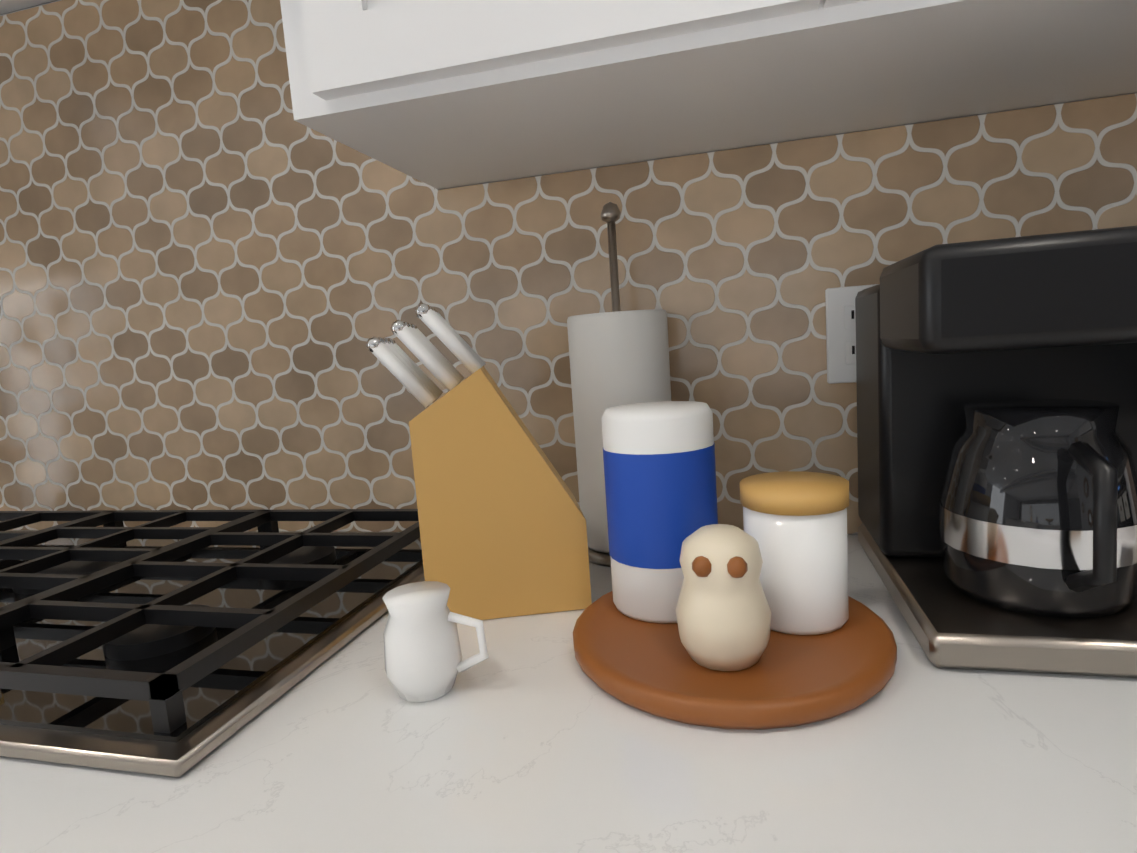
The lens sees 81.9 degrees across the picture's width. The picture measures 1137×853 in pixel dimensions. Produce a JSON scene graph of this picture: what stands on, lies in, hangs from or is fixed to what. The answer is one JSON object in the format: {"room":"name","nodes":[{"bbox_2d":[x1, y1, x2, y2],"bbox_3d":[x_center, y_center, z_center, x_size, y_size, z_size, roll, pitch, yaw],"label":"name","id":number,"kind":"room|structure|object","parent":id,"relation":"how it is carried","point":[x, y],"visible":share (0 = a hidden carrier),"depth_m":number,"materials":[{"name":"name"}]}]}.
{"room":"kitchen","nodes":[
{"label":"kitchen","id":0,"kind":"room"},
{"bbox_2d":[0,0,60,15],"bbox_3d":[-0.580,-0.123,-0.690,12.490,2.860,14.200,-2,7,15],"label":"wall","id":1,"kind":"structure","parent":0,"point":[29,7],"depth_m":1.03,"materials":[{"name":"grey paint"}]},
{"bbox_2d":[0,0,54,14],"bbox_3d":[-0.747,-1.115,0.648,1.083,1.000,0.558,-2,7,15],"label":"range hood","id":2,"kind":"object","parent":1,"relation":"attached to","point":[7,6],"depth_m":1.02,"materials":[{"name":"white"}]},
{"bbox_2d":[0,530,1136,852],"bbox_3d":[-0.666,0.229,0.775,2.880,0.029,0.643,-2,7,15],"label":"countertop","id":3,"kind":"structure","parent":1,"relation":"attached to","point":[528,736],"depth_m":0.41,"materials":[{"name":"white stone"}]},
{"bbox_2d":[0,509,424,777],"bbox_3d":[-0.630,0.184,0.779,0.910,0.052,0.510,-2,7,15],"label":"cooktop","id":4,"kind":"object","parent":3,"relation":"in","point":[158,644],"visible":1,"depth_m":0.61,"materials":[{"name":"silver metal"}]},
{"bbox_2d":[383,581,488,701],"bbox_3d":[-0.103,0.168,0.512,0.086,0.078,0.058,-2,7,15],"label":"pitcher","id":5,"kind":"object","parent":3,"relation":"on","point":[423,656],"visible":0.98,"depth_m":0.49,"materials":[{"name":"white ceramic"}]},
{"bbox_2d":[366,303,591,619],"bbox_3d":[-0.089,0.029,0.679,0.194,0.310,0.110,-5,7,-5],"label":"knife block","id":6,"kind":"object","parent":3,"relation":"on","point":[502,526],"visible":1,"depth_m":0.63,"materials":[{"name":"brown wood"}]},
{"bbox_2d":[567,202,670,566],"bbox_3d":[0.063,-0.054,0.797,0.130,0.424,0.130,-2,7,15],"label":"paper towel","id":7,"kind":"object","parent":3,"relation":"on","point":[617,357],"visible":0.42,"depth_m":0.75,"materials":[{"name":"white paper"}]},
{"bbox_2d":[573,591,896,729],"bbox_3d":[0.134,0.175,0.557,0.260,0.020,0.260,-2,7,15],"label":"round tray","id":8,"kind":"object","parent":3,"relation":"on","point":[785,680],"visible":0.69,"depth_m":0.48,"materials":[{"name":"brown wood"}]},
{"bbox_2d":[601,401,717,622],"bbox_3d":[0.086,0.073,0.607,0.101,0.185,0.101,-2,7,15],"label":"canister","id":9,"kind":"object","parent":8,"relation":"on","point":[660,479],"visible":0.9,"depth_m":0.56,"materials":[{"name":"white plastic"}]},
{"bbox_2d":[675,524,771,670],"bbox_3d":[0.117,0.126,0.502,0.072,0.102,0.072,-2,7,15],"label":"owl figurine","id":10,"kind":"object","parent":8,"relation":"on","point":[723,613],"visible":1,"depth_m":0.48,"materials":[{"name":"beige ceramic"}]},
{"bbox_2d":[740,471,848,634],"bbox_3d":[0.194,0.105,0.563,0.088,0.118,0.088,-2,7,15],"label":"candle jar","id":11,"kind":"object","parent":8,"relation":"on","point":[795,524],"visible":0.9,"depth_m":0.53,"materials":[{"name":"white ceramic"}]},
{"bbox_2d":[855,226,1136,677],"bbox_3d":[0.465,-0.014,0.568,0.350,0.345,0.324,-2,7,15],"label":"coffee maker","id":12,"kind":"object","parent":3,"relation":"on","point":[996,380],"visible":1,"depth_m":0.50,"materials":[{"name":"black plastic"}]},
{"bbox_2d":[0,0,1136,533],"bbox_3d":[-0.613,-0.243,1.025,2.890,0.836,0.010,-2,7,15],"label":"backsplash","id":13,"kind":"structure","parent":1,"relation":"attached to","point":[218,266],"depth_m":0.95,"materials":[{"name":"tile"}]},
{"bbox_2d":[825,284,877,383],"bbox_3d":[0.348,-0.111,0.788,0.072,0.115,0.008,-2,7,15],"label":"outlet","id":14,"kind":"object","parent":13,"relation":"attached to","point":[840,333],"visible":0.44,"depth_m":0.79,"materials":[{"name":"white plastic"}]},
{"bbox_2d":[280,0,1136,189],"bbox_3d":[0.217,-0.770,0.534,0.981,0.916,0.399,-2,7,15],"label":"upper cabinet","id":15,"kind":"object","parent":1,"relation":"attached to","point":[441,94],"visible":1,"depth_m":0.57,"materials":[{"name":"white wood"}]}
]}

